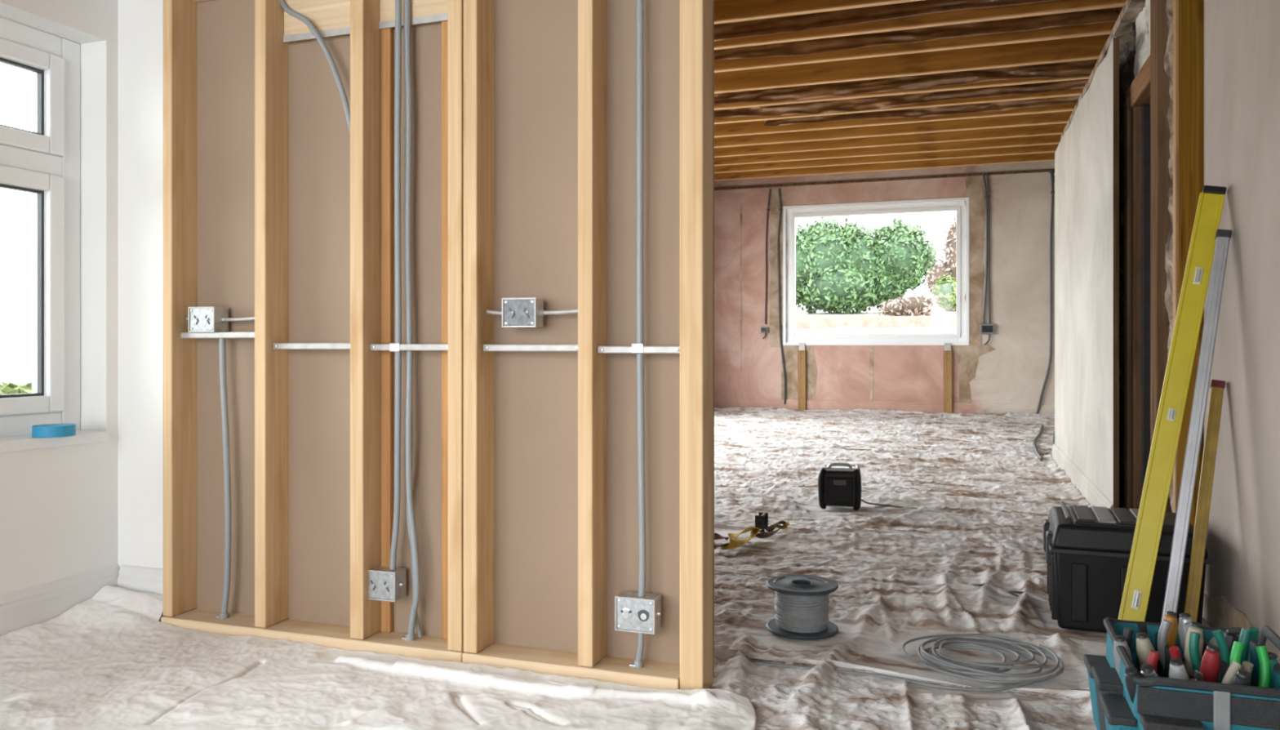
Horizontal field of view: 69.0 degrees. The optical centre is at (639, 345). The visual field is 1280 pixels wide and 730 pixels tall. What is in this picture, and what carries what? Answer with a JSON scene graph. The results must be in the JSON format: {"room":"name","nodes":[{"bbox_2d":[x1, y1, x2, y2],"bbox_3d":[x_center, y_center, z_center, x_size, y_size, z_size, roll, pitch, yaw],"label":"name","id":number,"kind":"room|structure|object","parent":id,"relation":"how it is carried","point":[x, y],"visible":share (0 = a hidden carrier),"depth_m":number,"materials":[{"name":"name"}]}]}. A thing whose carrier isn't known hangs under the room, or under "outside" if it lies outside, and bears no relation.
{"room":"construction site","nodes":[
{"label":"construction site","id":0,"kind":"room"},
{"bbox_2d":[0,0,118,594],"bbox_3d":[-2.478,-0.640,0.605,0.300,2.920,4.740,0,0,19],"label":"wall","id":1,"kind":"structure","parent":0,"point":[59,505],"depth_m":2.76,"materials":[{"name":"white paint"}]},
{"bbox_2d":[0,16,79,437],"bbox_3d":[-2.043,-0.326,1.810,0.082,1.159,2.100,0,0,19],"label":"window","id":2,"kind":"structure","parent":1,"relation":"in","point":[44,162],"depth_m":2.69,"materials":[{"name":"white plastic"}]},
{"bbox_2d":[0,430,108,453],"bbox_3d":[-2.010,0.267,1.798,0.212,0.030,2.100,0,0,19],"label":"trim","id":3,"kind":"structure","parent":1,"relation":"attached to","point":[22,442],"depth_m":2.58,"materials":[{"name":"paint"}]},
{"bbox_2d":[31,423,75,437],"bbox_3d":[-1.635,0.236,2.601,0.104,0.030,0.104,0,0,19],"label":"tape roll","id":4,"kind":"object","parent":3,"relation":"on","point":[49,430],"visible":1,"depth_m":2.56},
{"bbox_2d":[0,564,119,635],"bbox_3d":[-2.295,0.728,0.648,0.018,0.145,4.540,0,0,19],"label":"baseboard","id":5,"kind":"structure","parent":1,"relation":"attached to","point":[42,602],"depth_m":2.57,"materials":[{"name":"white paint"}]},
{"bbox_2d":[118,0,163,621],"bbox_3d":[-1.629,-0.640,3.327,1.022,2.920,0.960,0,0,19],"label":"wall","id":6,"kind":"structure","parent":0,"point":[140,22],"depth_m":2.77,"materials":[{"name":"white paint"}]},
{"bbox_2d":[117,564,164,619],"bbox_3d":[-1.431,0.728,2.743,0.260,0.145,0.018,0,0,19],"label":"baseboard","id":7,"kind":"structure","parent":6,"relation":"attached to","point":[137,578],"depth_m":2.75,"materials":[{"name":"white paint"}]},
{"bbox_2d":[714,160,1054,404],"bbox_3d":[3.233,-0.640,10.567,5.130,2.920,0.250,0,0,19],"label":"wall","id":8,"kind":"structure","parent":0,"point":[1015,371],"depth_m":10.51,"materials":[{"name":"pink paint"}]},
{"bbox_2d":[740,203,742,353],"bbox_3d":[1.212,-0.700,11.131,0.032,2.000,0.013,0,0,19],"label":"trim","id":9,"kind":"structure","parent":8,"relation":"attached to","point":[741,204],"depth_m":11.12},
{"bbox_2d":[764,188,771,324],"bbox_3d":[1.512,-1.053,11.007,0.076,1.596,0.033,0,0,19],"label":"cable","id":10,"kind":"object","parent":8,"relation":"attached to","point":[767,209],"visible":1,"depth_m":11.00,"materials":[{"name":"plastic"}]},
{"bbox_2d":[768,187,786,347],"bbox_3d":[1.625,-0.920,10.988,0.215,1.880,0.016,0,0,19],"label":"trim","id":11,"kind":"structure","parent":8,"relation":"attached to","point":[774,327],"depth_m":10.99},
{"bbox_2d":[777,188,786,404],"bbox_3d":[1.666,-0.580,10.954,0.102,2.530,0.035,0,0,19],"label":"cable","id":12,"kind":"object","parent":8,"relation":"attached to","point":[780,209],"visible":1,"depth_m":10.95,"materials":[{"name":"plastic"}]},
{"bbox_2d":[781,345,817,399],"bbox_3d":[1.865,0.320,10.907,0.420,0.700,0.014,0,0,19],"label":"plaster patch","id":13,"kind":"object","parent":8,"relation":"attached to","point":[790,352],"depth_m":10.91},
{"bbox_2d":[797,342,805,409],"bbox_3d":[1.888,0.370,10.866,0.090,0.800,0.041,0,0,19],"label":"batten","id":14,"kind":"object","parent":8,"relation":"attached to","point":[802,352],"visible":0.89,"depth_m":10.85,"materials":[{"name":"wood"}]},
{"bbox_2d":[868,345,873,400],"bbox_3d":[2.640,0.325,10.642,0.055,0.650,0.013,0,0,19],"label":"trim","id":15,"kind":"structure","parent":8,"relation":"attached to","point":[870,347],"depth_m":10.64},
{"bbox_2d":[782,197,968,345],"bbox_3d":[2.675,-0.823,10.673,2.065,1.635,0.112,0,0,19],"label":"window","id":16,"kind":"structure","parent":8,"relation":"in","point":[790,213],"depth_m":10.64,"materials":[{"name":"white plastic"}]},
{"bbox_2d":[714,398,1054,414],"bbox_3d":[2.764,0.715,10.586,4.230,0.170,0.018,0,0,19],"label":"baseboard","id":17,"kind":"structure","parent":8,"relation":"attached to","point":[843,405],"depth_m":10.56,"materials":[{"name":"pink paint"}]},
{"bbox_2d":[714,168,1054,190],"bbox_3d":[2.764,-1.886,10.585,4.230,0.028,0.020,0,0,19],"label":"trim","id":18,"kind":"structure","parent":8,"relation":"attached to","point":[1041,170],"depth_m":10.57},
{"bbox_2d":[943,342,951,413],"bbox_3d":[3.416,0.370,10.343,0.090,0.800,0.041,0,0,19],"label":"batten","id":19,"kind":"object","parent":8,"relation":"attached to","point":[947,353],"visible":0.85,"depth_m":10.33,"materials":[{"name":"wood"}]},
{"bbox_2d":[964,176,984,345],"bbox_3d":[3.691,-0.930,10.281,0.209,1.860,0.016,0,0,19],"label":"trim","id":20,"kind":"structure","parent":8,"relation":"attached to","point":[974,185],"depth_m":10.27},
{"bbox_2d":[954,343,995,403],"bbox_3d":[3.695,0.325,10.280,0.430,0.690,0.014,0,0,19],"label":"plaster patch","id":21,"kind":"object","parent":8,"relation":"attached to","point":[967,356],"depth_m":10.30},
{"bbox_2d":[982,173,987,324],"bbox_3d":[3.788,-1.055,10.227,0.061,1.674,0.034,0,0,19],"label":"cable","id":22,"kind":"object","parent":8,"relation":"attached to","point":[983,174],"visible":1,"depth_m":10.21,"materials":[{"name":"plastic"}]},
{"bbox_2d":[979,324,994,345],"bbox_3d":[3.804,-0.123,10.213,0.150,0.235,0.049,0,0,19],"label":"box","id":23,"kind":"object","parent":8,"relation":"attached to","point":[988,329],"visible":1,"depth_m":10.20,"materials":[{"name":"grey plastic"}]},
{"bbox_2d":[986,173,990,324],"bbox_3d":[3.819,-1.055,10.217,0.045,1.672,0.034,0,0,19],"label":"cable","id":24,"kind":"object","parent":8,"relation":"attached to","point":[987,174],"visible":1,"depth_m":10.20,"materials":[{"name":"metal"}]},
{"bbox_2d":[1035,169,1054,413],"bbox_3d":[4.349,-0.550,10.034,0.211,2.683,0.036,0,0,19],"label":"cable","id":25,"kind":"object","parent":8,"relation":"attached to","point":[1052,192],"visible":0.92,"depth_m":10.00,"materials":[{"name":"plastic"}]},
{"bbox_2d":[1133,0,1150,77],"bbox_3d":[2.024,-1.270,3.667,0.046,0.340,0.770,0,0,19],"label":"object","id":26,"kind":"object","parent":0,"point":[1143,20],"visible":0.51,"depth_m":3.88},
{"bbox_2d":[1164,0,1173,511],"bbox_3d":[1.857,-0.640,3.098,0.193,2.920,0.175,0,0,19],"label":"wall pier","id":27,"kind":"object","parent":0,"point":[1168,58],"visible":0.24,"depth_m":3.16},
{"bbox_2d":[1060,0,1279,663],"bbox_3d":[1.562,-0.640,1.843,0.440,2.920,9.700,0,0,19],"label":"wall","id":28,"kind":"structure","parent":0,"point":[1242,37],"depth_m":2.35,"materials":[{"name":"paint"}]},
{"bbox_2d":[1150,0,1172,511],"bbox_3d":[1.876,-0.640,3.247,0.155,2.920,0.120,0,0,19],"label":"trim","id":29,"kind":"structure","parent":28,"relation":"attached to","point":[1160,179],"depth_m":3.21,"materials":[{"name":"wood"}]},
{"bbox_2d":[1173,0,1178,512],"bbox_3d":[1.753,-0.640,3.020,0.040,2.920,0.040,0,0,19],"label":"trim","id":30,"kind":"structure","parent":28,"relation":"attached to","point":[1175,2],"depth_m":3.01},
{"bbox_2d":[1178,0,1203,526],"bbox_3d":[1.762,-0.640,2.848,0.152,2.920,0.270,0,0,19],"label":"wall stud","id":31,"kind":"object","parent":28,"relation":"attached to","point":[1190,11],"depth_m":2.86,"materials":[{"name":"wood"}]},
{"bbox_2d":[1202,593,1259,635],"bbox_3d":[1.070,0.736,1.018,0.016,0.128,3.620,0,0,19],"label":"trim","id":32,"kind":"structure","parent":28,"relation":"attached to","point":[1218,611],"depth_m":2.52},
{"bbox_3d":[0.873,-2.150,4.246,5.500,0.100,13.800,0,0,19],"label":"ceiling","id":33,"kind":"structure","parent":0,"visible":0},
{"bbox_2d":[714,0,924,24],"bbox_3d":[0.791,-1.999,5.364,3.870,0.202,0.048,0,0,19],"label":"joist","id":34,"kind":"object","parent":33,"relation":"attached to","point":[725,11],"visible":0.14,"depth_m":5.34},
{"bbox_2d":[714,152,1054,181],"bbox_3d":[2.602,-1.999,10.114,4.220,0.202,0.048,0,0,19],"label":"joist","id":35,"kind":"object","parent":33,"relation":"attached to","point":[1046,157],"visible":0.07,"depth_m":10.06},
{"bbox_2d":[714,143,1058,173],"bbox_3d":[2.453,-1.998,9.677,4.220,0.203,0.048,0,0,19],"label":"joist","id":36,"kind":"object","parent":33,"relation":"attached to","point":[1046,148],"visible":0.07,"depth_m":9.61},
{"bbox_2d":[714,134,1061,165],"bbox_3d":[2.324,-1.999,9.301,4.220,0.202,0.048,0,0,19],"label":"joist","id":37,"kind":"object","parent":33,"relation":"attached to","point":[1051,139],"visible":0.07,"depth_m":9.22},
{"bbox_2d":[714,123,1066,157],"bbox_3d":[2.187,-2.000,8.899,4.220,0.200,0.048,0,0,19],"label":"joist","id":38,"kind":"object","parent":33,"relation":"attached to","point":[1049,129],"visible":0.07,"depth_m":8.80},
{"bbox_2d":[714,111,1072,147],"bbox_3d":[2.038,-1.998,8.465,4.220,0.204,0.048,0,0,19],"label":"joist","id":39,"kind":"object","parent":33,"relation":"attached to","point":[1057,117],"visible":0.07,"depth_m":8.35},
{"bbox_2d":[714,103,1075,137],"bbox_3d":[1.898,-1.998,8.058,4.220,0.203,0.048,0,0,19],"label":"joist","id":40,"kind":"object","parent":33,"relation":"attached to","point":[755,127],"visible":0.07,"depth_m":8.06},
{"bbox_2d":[714,90,1082,124],"bbox_3d":[1.740,-2.000,7.596,4.220,0.201,0.048,0,0,19],"label":"joist","id":41,"kind":"object","parent":33,"relation":"attached to","point":[1071,93],"visible":0.05,"depth_m":7.36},
{"bbox_2d":[714,79,1088,118],"bbox_3d":[1.752,-1.949,7.432,3.300,0.164,0.100,0,0,19],"label":"sheet","id":42,"kind":"object","parent":41,"relation":"attached to","point":[857,104],"visible":0.48,"depth_m":7.35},
{"bbox_2d":[714,58,1097,110],"bbox_3d":[1.588,-1.999,7.151,4.220,0.203,0.048,0,0,19],"label":"joist","id":43,"kind":"object","parent":33,"relation":"attached to","point":[1028,81],"visible":0.08,"depth_m":6.96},
{"bbox_2d":[714,59,1094,105],"bbox_3d":[1.724,-1.966,7.039,3.100,0.160,0.100,0,0,19],"label":"sheet","id":44,"kind":"object","parent":43,"relation":"attached to","point":[1081,68],"visible":0.63,"depth_m":6.94,"materials":[{"name":"wood"}]},
{"bbox_2d":[714,34,1110,93],"bbox_3d":[1.266,-1.999,6.752,3.870,0.203,0.048,0,0,19],"label":"joist","id":45,"kind":"object","parent":33,"relation":"attached to","point":[1082,48],"visible":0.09,"depth_m":6.51,"materials":[{"name":"wood"}]},
{"bbox_2d":[714,6,1123,72],"bbox_3d":[1.097,-1.998,6.257,3.870,0.203,0.048,0,0,19],"label":"joist","id":46,"kind":"object","parent":33,"relation":"attached to","point":[1100,28],"visible":0.09,"depth_m":5.99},
{"bbox_2d":[714,7,1119,60],"bbox_3d":[1.528,-1.997,6.005,2.800,0.167,0.077,0,0,19],"label":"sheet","id":47,"kind":"object","parent":46,"relation":"attached to","point":[806,47],"visible":0.56,"depth_m":5.91,"materials":[{"name":"wood"}]},
{"bbox_2d":[714,0,1126,49],"bbox_3d":[0.939,-1.998,5.796,3.870,0.204,0.048,0,0,19],"label":"joist","id":48,"kind":"object","parent":33,"relation":"attached to","point":[988,14],"visible":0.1,"depth_m":5.51,"materials":[{"name":"wood"}]},
{"bbox_2d":[714,0,1058,41],"bbox_3d":[1.245,-2.000,5.642,2.500,0.161,0.081,0,0,19],"label":"sheet","id":49,"kind":"object","parent":48,"relation":"attached to","point":[801,23],"visible":0.63,"depth_m":5.63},
{"bbox_2d":[764,95,1079,126],"bbox_3d":[2.265,-1.955,7.694,2.500,0.161,0.096,0,0,19],"label":"sheet","id":50,"kind":"object","parent":33,"relation":"hanging from","point":[1003,105],"visible":0.54,"depth_m":7.63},
{"bbox_3d":[2.084,-0.310,3.615,0.120,2.260,0.710,0,0,19],"label":"doorway","id":51,"kind":"structure","parent":0,"visible":0},
{"bbox_2d":[1124,55,1150,509],"bbox_3d":[2.061,-0.140,3.649,0.185,1.920,0.760,0,0,19],"label":"door","id":52,"kind":"structure","parent":51,"relation":"attached to","point":[1137,101],"depth_m":3.90,"materials":[{"name":"brown wood"}]},
{"bbox_3d":[0.873,0.870,4.246,5.500,0.100,13.800,0,0,19],"label":"floor","id":53,"kind":"structure","parent":0,"visible":0},
{"bbox_2d":[160,0,464,662],"bbox_3d":[-0.870,-0.546,2.495,0.948,2.687,0.110,0,0,19],"label":"frame","id":54,"kind":"object","parent":53,"relation":"on","point":[280,215],"visible":0.88,"depth_m":2.52,"materials":[{"name":"brown wood"}]},
{"bbox_2d":[186,306,254,332],"bbox_3d":[-1.153,-0.073,2.592,0.281,0.070,0.058,0,0,19],"label":"junction box","id":55,"kind":"object","parent":54,"relation":"attached to","point":[201,319],"visible":0.98,"depth_m":2.59,"materials":[{"name":"metal"}]},
{"bbox_2d":[215,337,231,618],"bbox_3d":[-1.155,0.360,2.589,0.042,0.792,0.025,0,0,19],"label":"electrical cable","id":56,"kind":"object","parent":54,"relation":"attached to","point":[224,614],"visible":0.98,"depth_m":2.58,"materials":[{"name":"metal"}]},
{"bbox_2d":[280,0,350,133],"bbox_3d":[-0.870,-0.824,2.498,0.291,0.652,0.032,0,0,25],"label":"electrical cable","id":57,"kind":"object","parent":54,"relation":"attached to","point":[344,97],"visible":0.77,"depth_m":2.47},
{"bbox_2d":[368,565,406,601],"bbox_3d":[-0.662,0.617,2.424,0.106,0.076,0.056,0,0,19],"label":"junction box","id":58,"kind":"object","parent":54,"relation":"attached to","point":[384,584],"visible":0.99,"depth_m":2.40,"materials":[{"name":"metal"}]},
{"bbox_2d":[389,0,401,569],"bbox_3d":[-0.631,-0.611,2.406,0.037,2.378,0.022,0,0,19],"label":"conduit","id":59,"kind":"object","parent":54,"relation":"attached to","point":[397,2],"visible":1,"depth_m":2.40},
{"bbox_2d":[401,0,420,640],"bbox_3d":[-0.588,-0.522,2.399,0.052,2.556,0.032,0,0,19],"label":"conduit","id":60,"kind":"object","parent":54,"relation":"attached to","point":[410,636],"visible":1,"depth_m":2.40,"materials":[{"name":"metal"}]},
{"bbox_2d":[405,406,422,637],"bbox_3d":[-0.587,0.396,2.413,0.047,0.717,0.020,0,0,19],"label":"electrical cable","id":61,"kind":"object","parent":54,"relation":"attached to","point":[417,624],"visible":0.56,"depth_m":2.41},
{"bbox_2d":[0,585,755,729],"bbox_3d":[-0.778,0.748,1.863,2.063,0.091,1.222,0,0,19],"label":"sheet","id":62,"kind":"object","parent":53,"relation":"on","point":[108,661],"visible":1,"depth_m":2.09,"materials":[{"name":"fabric"}]},
{"bbox_2d":[710,406,1210,729],"bbox_3d":[1.202,0.759,6.041,4.180,0.097,9.510,0,0,19],"label":"sheet","id":63,"kind":"object","parent":53,"relation":"on","point":[971,558],"depth_m":3.24,"materials":[{"name":"fabric"}]},
{"bbox_2d":[462,0,714,688],"bbox_3d":[-0.132,-0.546,2.243,0.610,2.687,0.110,0,0,19],"label":"frame","id":64,"kind":"object","parent":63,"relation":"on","point":[551,491],"visible":0.94,"depth_m":2.26,"materials":[{"name":"brown wood"}]},
{"bbox_2d":[486,297,577,327],"bbox_3d":[-0.259,-0.081,2.283,0.265,0.072,0.051,0,0,19],"label":"junction box","id":65,"kind":"object","parent":64,"relation":"attached to","point":[529,312],"visible":1,"depth_m":2.27,"materials":[{"name":"metal"}]},
{"bbox_2d":[629,632,644,667],"bbox_3d":[-0.007,0.712,2.196,0.034,0.088,0.022,0,0,19],"label":"conduit pipe","id":66,"kind":"object","parent":64,"relation":"attached to","point":[637,662],"visible":0.94,"depth_m":2.19,"materials":[{"name":"metal"}]},
{"bbox_2d":[614,591,661,634],"bbox_3d":[-0.004,0.628,2.199,0.110,0.080,0.057,0,0,19],"label":"junction box","id":67,"kind":"object","parent":64,"relation":"attached to","point":[633,612],"visible":1,"depth_m":2.18,"materials":[{"name":"metal"}]},
{"bbox_2d":[636,0,645,596],"bbox_3d":[0.003,-0.606,2.192,0.023,2.388,0.017,0,0,19],"label":"conduit pipe","id":68,"kind":"object","parent":64,"relation":"attached to","point":[640,331],"visible":1,"depth_m":2.19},
{"bbox_2d":[714,511,789,549],"bbox_3d":[0.402,0.744,3.755,0.212,0.072,0.582,0,0,32],"label":"strap","id":69,"kind":"object","parent":63,"relation":"on","point":[762,519],"visible":0.94,"depth_m":3.76,"materials":[{"name":"yellow fabric"}]},
{"bbox_2d":[765,574,838,639],"bbox_3d":[0.451,0.723,2.594,0.198,0.130,0.198,0,0,19],"label":"cable reel","id":70,"kind":"object","parent":63,"relation":"on","point":[802,602],"visible":1,"depth_m":2.54,"materials":[{"name":"grey metal"}]},
{"bbox_2d":[817,462,861,510],"bbox_3d":[0.975,0.680,4.549,0.206,0.218,0.179,0,0,13],"label":"radio","id":71,"kind":"object","parent":63,"relation":"on","point":[838,484],"visible":1,"depth_m":4.47,"materials":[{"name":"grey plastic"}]},
{"bbox_2d":[725,659,1033,691],"bbox_3d":[0.553,0.780,2.201,0.713,0.016,0.077,0,0,14],"label":"cable","id":72,"kind":"object","parent":63,"relation":"on","point":[864,673],"visible":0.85,"depth_m":2.16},
{"bbox_2d":[1032,424,1044,461],"bbox_3d":[3.263,0.767,7.634,0.079,0.030,2.938,0,0,23],"label":"cable","id":73,"kind":"object","parent":63,"relation":"on","point":[1037,437],"visible":0.99,"depth_m":7.20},
{"bbox_2d":[1043,501,1212,632],"bbox_3d":[1.381,0.632,2.683,0.396,0.311,0.370,0,0,21],"label":"toolbox","id":74,"kind":"object","parent":63,"relation":"on","point":[1087,549],"visible":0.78,"depth_m":2.56,"materials":[{"name":"black plastic"}]},
{"bbox_2d":[1067,506,1191,529],"bbox_3d":[1.398,0.495,2.684,0.285,0.006,0.275,0,0,21],"label":"lid","id":75,"kind":"object","parent":74,"relation":"on","point":[1082,515],"depth_m":2.65,"materials":[{"name":"grey plastic"}]},
{"bbox_2d":[1117,185,1226,621],"bbox_3d":[1.379,0.180,2.421,0.422,1.224,0.060,0,0,-28],"label":"spirit level","id":76,"kind":"object","parent":63,"relation":"on","point":[1160,467],"visible":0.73,"depth_m":2.41,"materials":[{"name":"yellow metal"}]},
{"bbox_2d":[1083,617,1279,729],"bbox_3d":[0.996,0.647,1.698,0.300,0.282,0.416,0,0,19],"label":"tool bag","id":77,"kind":"object","parent":63,"relation":"on","point":[1162,702],"visible":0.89,"depth_m":1.56,"materials":[{"name":"teal fabric"}]},
{"bbox_2d":[1113,635,1132,673],"bbox_3d":[0.910,0.626,1.750,0.042,0.164,0.030,0,0,-9],"label":"screwdriver","id":78,"kind":"object","parent":77,"relation":"in","point":[1119,639],"visible":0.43,"depth_m":1.74,"materials":[{"name":"grey plastic"}]},
{"bbox_2d":[1124,666,1141,702],"bbox_3d":[0.868,0.630,1.612,0.073,0.156,0.030,0,0,-24],"label":"screwdriver","id":79,"kind":"object","parent":77,"relation":"in","point":[1130,671],"visible":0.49,"depth_m":1.60,"materials":[{"name":"grey plastic"}]},
{"bbox_2d":[1122,621,1148,675],"bbox_3d":[0.956,0.622,1.800,0.069,0.176,0.032,0,0,-43],"label":"pliers","id":80,"kind":"object","parent":77,"relation":"in","point":[1142,627],"visible":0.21,"depth_m":1.80,"materials":[{"name":"grey plastic"}]},
{"bbox_2d":[1136,631,1159,676],"bbox_3d":[0.953,0.617,1.742,0.051,0.162,0.029,0,0,-7],"label":"screwdriver","id":81,"kind":"object","parent":77,"relation":"in","point":[1144,645],"visible":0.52,"depth_m":1.73,"materials":[{"name":"grey plastic"}]},
{"bbox_2d":[1140,663,1157,677],"bbox_3d":[0.893,0.629,1.612,0.063,0.160,0.030,0,0,-23],"label":"screwdriver","id":82,"kind":"object","parent":77,"relation":"in","point":[1147,669],"visible":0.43,"depth_m":1.60,"materials":[{"name":"metal"}]},
{"bbox_2d":[1146,645,1182,673],"bbox_3d":[0.935,0.623,1.662,0.067,0.175,0.039,0,0,-32],"label":"pliers","id":83,"kind":"object","parent":77,"relation":"in","point":[1153,655],"visible":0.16,"depth_m":1.65,"materials":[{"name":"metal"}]},
{"bbox_2d":[1163,610,1177,647],"bbox_3d":[1.041,0.606,1.837,0.036,0.165,0.029,0,0,-7],"label":"screwdriver","id":84,"kind":"object","parent":77,"relation":"in","point":[1171,637],"visible":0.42,"depth_m":1.82,"materials":[{"name":"orange plastic"}]},
{"bbox_2d":[1157,618,1191,669],"bbox_3d":[1.036,0.618,1.797,0.069,0.175,0.021,0,0,13],"label":"pliers","id":85,"kind":"object","parent":77,"relation":"in","point":[1165,625],"visible":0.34,"depth_m":1.80,"materials":[{"name":"grey plastic"}]},
{"bbox_2d":[1168,657,1188,679],"bbox_3d":[0.941,0.622,1.621,0.052,0.162,0.029,0,0,-33],"label":"screwdriver","id":86,"kind":"object","parent":77,"relation":"in","point":[1177,669],"visible":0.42,"depth_m":1.60,"materials":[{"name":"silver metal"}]},
{"bbox_2d":[1177,612,1194,678],"bbox_3d":[1.082,0.611,1.839,0.035,0.166,0.029,0,0,45],"label":"screwdriver","id":87,"kind":"object","parent":77,"relation":"in","point":[1184,618],"visible":0.44,"depth_m":1.83,"materials":[{"name":"silver metal"}]},
{"bbox_2d":[1183,622,1204,678],"bbox_3d":[1.038,0.600,1.748,0.034,0.166,0.029,0,0,45],"label":"screwdriver","id":88,"kind":"object","parent":77,"relation":"in","point":[1196,627],"visible":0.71,"depth_m":1.74,"materials":[{"name":"grey plastic"}]},
{"bbox_2d":[1188,629,1230,682],"bbox_3d":[1.051,0.612,1.717,0.071,0.176,0.030,0,0,7],"label":"pliers","id":89,"kind":"object","parent":77,"relation":"in","point":[1193,643],"visible":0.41,"depth_m":1.72,"materials":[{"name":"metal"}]},
{"bbox_2d":[1200,644,1220,682],"bbox_3d":[1.016,0.615,1.670,0.030,0.164,0.046,0,0,-15],"label":"screwdriver","id":90,"kind":"object","parent":77,"relation":"in","point":[1210,666],"visible":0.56,"depth_m":1.65,"materials":[{"name":"red plastic"}]},
{"bbox_2d":[1218,629,1238,655],"bbox_3d":[1.114,0.622,1.773,0.048,0.163,0.029,0,0,-7],"label":"screwdriver","id":91,"kind":"object","parent":77,"relation":"in","point":[1231,636],"visible":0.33,"depth_m":1.77,"materials":[{"name":"grey plastic"}]},
{"bbox_2d":[1221,660,1253,684],"bbox_3d":[1.039,0.634,1.635,0.080,0.172,0.045,0,0,-3],"label":"pliers","id":92,"kind":"object","parent":77,"relation":"in","point":[1232,670],"visible":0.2,"depth_m":1.62,"materials":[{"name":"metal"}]},
{"bbox_2d":[1230,669,1251,685],"bbox_3d":[1.003,0.621,1.576,0.030,0.159,0.065,0,0,-10],"label":"screwdriver","id":93,"kind":"object","parent":77,"relation":"in","point":[1242,677],"visible":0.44,"depth_m":1.55,"materials":[{"name":"grey plastic"}]},
{"bbox_2d":[1238,626,1259,664],"bbox_3d":[1.145,0.617,1.759,0.070,0.176,0.030,0,0,-26],"label":"pliers","id":94,"kind":"object","parent":77,"relation":"in","point":[1246,636],"visible":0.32,"depth_m":1.74,"materials":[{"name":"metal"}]},
{"bbox_2d":[1229,640,1271,687],"bbox_3d":[1.072,0.609,1.639,0.074,0.173,0.047,0,0,-31],"label":"pliers","id":95,"kind":"object","parent":77,"relation":"in","point":[1237,647],"visible":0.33,"depth_m":1.64,"materials":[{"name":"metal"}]},
{"bbox_2d":[1257,651,1278,688],"bbox_3d":[1.113,0.625,1.653,0.034,0.166,0.029,0,0,19],"label":"screwdriver","id":96,"kind":"object","parent":77,"relation":"in","point":[1273,655],"visible":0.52,"depth_m":1.64,"materials":[{"name":"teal plastic"}]},
{"bbox_2d":[1160,229,1231,622],"bbox_3d":[1.409,0.243,2.371,0.308,1.095,0.042,0,0,-29],"label":"straightedge","id":97,"kind":"object","parent":63,"relation":"on","point":[1223,237],"visible":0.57,"depth_m":2.37,"materials":[{"name":"metal"}]},
{"bbox_2d":[1183,379,1225,622],"bbox_3d":[1.472,0.441,2.439,0.253,0.700,0.038,0,0,-40],"label":"spirit level","id":98,"kind":"object","parent":63,"relation":"on","point":[1217,387],"visible":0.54,"depth_m":2.44,"materials":[{"name":"yellow metal"}]},
{"label":"outside","id":99,"kind":"structure","parent":0,"visible":0},
{"bbox_2d":[0,311,956,359],"bbox_3d":[4.519,-0.436,25.539,36.000,1.347,28.750,0,0,19],"label":"lawn","id":100,"kind":"structure","parent":99,"point":[17,344],"depth_m":16.27,"materials":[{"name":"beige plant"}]},
{"bbox_2d":[795,217,888,314],"bbox_3d":[4.017,-1.673,19.694,2.759,2.208,1.834,0,0,4],"label":"hedge","id":101,"kind":"object","parent":100,"relation":"on","point":[835,265],"visible":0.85,"depth_m":19.20,"materials":[{"name":"green plant"}]},
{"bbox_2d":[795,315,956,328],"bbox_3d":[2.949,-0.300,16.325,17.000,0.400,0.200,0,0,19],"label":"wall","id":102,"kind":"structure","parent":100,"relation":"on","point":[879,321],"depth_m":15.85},
{"bbox_2d":[870,216,938,312],"bbox_3d":[5.295,-1.673,19.292,1.674,2.031,1.238,0,0,-2],"label":"hedge","id":103,"kind":"object","parent":100,"relation":"on","point":[905,258],"visible":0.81,"depth_m":18.96,"materials":[{"name":"green plant"}]},
{"bbox_2d":[878,291,939,315],"bbox_3d":[4.998,-0.734,17.315,1.096,0.529,0.695,0,0,19],"label":"shrub","id":104,"kind":"object","parent":100,"relation":"on","point":[918,304],"visible":0.94,"depth_m":17.14,"materials":[{"name":"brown plant"}]},
{"bbox_2d":[921,213,956,311],"bbox_3d":[8.418,-2.247,25.648,1.288,2.926,0.789,0,0,19],"label":"shrub","id":105,"kind":"object","parent":100,"relation":"on","point":[949,266],"visible":0.39,"depth_m":25.46,"materials":[{"name":"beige plant"}]},
{"bbox_2d":[930,273,956,311],"bbox_3d":[6.337,-1.086,18.957,0.809,0.788,0.553,0,0,19],"label":"shrub","id":106,"kind":"object","parent":100,"relation":"on","point":[946,289],"visible":0.64,"depth_m":18.87,"materials":[{"name":"green plant"}]},
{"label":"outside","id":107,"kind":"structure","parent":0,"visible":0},
{"bbox_3d":[-15.621,0.928,4.927,27.250,0.037,23.200,0,0,19],"label":"lawn","id":108,"kind":"structure","parent":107,"visible":0},
{"bbox_2d":[0,377,31,394],"bbox_3d":[-4.221,0.396,6.201,0.429,0.464,0.746,0,0,19],"label":"shrub","id":109,"kind":"object","parent":108,"relation":"on","point":[8,388],"visible":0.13,"depth_m":6.19,"materials":[{"name":"green plant"}]},
{"bbox_3d":[3.945,-0.640,8.263,0.790,2.920,4.210,0,0,19],"label":"wall","id":110,"kind":"structure","parent":0,"visible":0},
{"bbox_2d":[1052,443,1113,508],"bbox_3d":[2.418,0.735,5.176,0.018,0.130,2.580,0,0,19],"label":"baseboard","id":111,"kind":"structure","parent":110,"relation":"attached to","point":[1088,490],"depth_m":4.89,"materials":[{"name":"grey paint"}]},
{"bbox_2d":[1054,36,1119,507],"bbox_3d":[2.431,-0.265,5.162,0.021,2.130,2.598,0,0,19],"label":"wall panel","id":112,"kind":"object","parent":110,"relation":"attached to","point":[1086,156],"visible":0.8,"depth_m":4.63,"materials":[{"name":"grey paint"}]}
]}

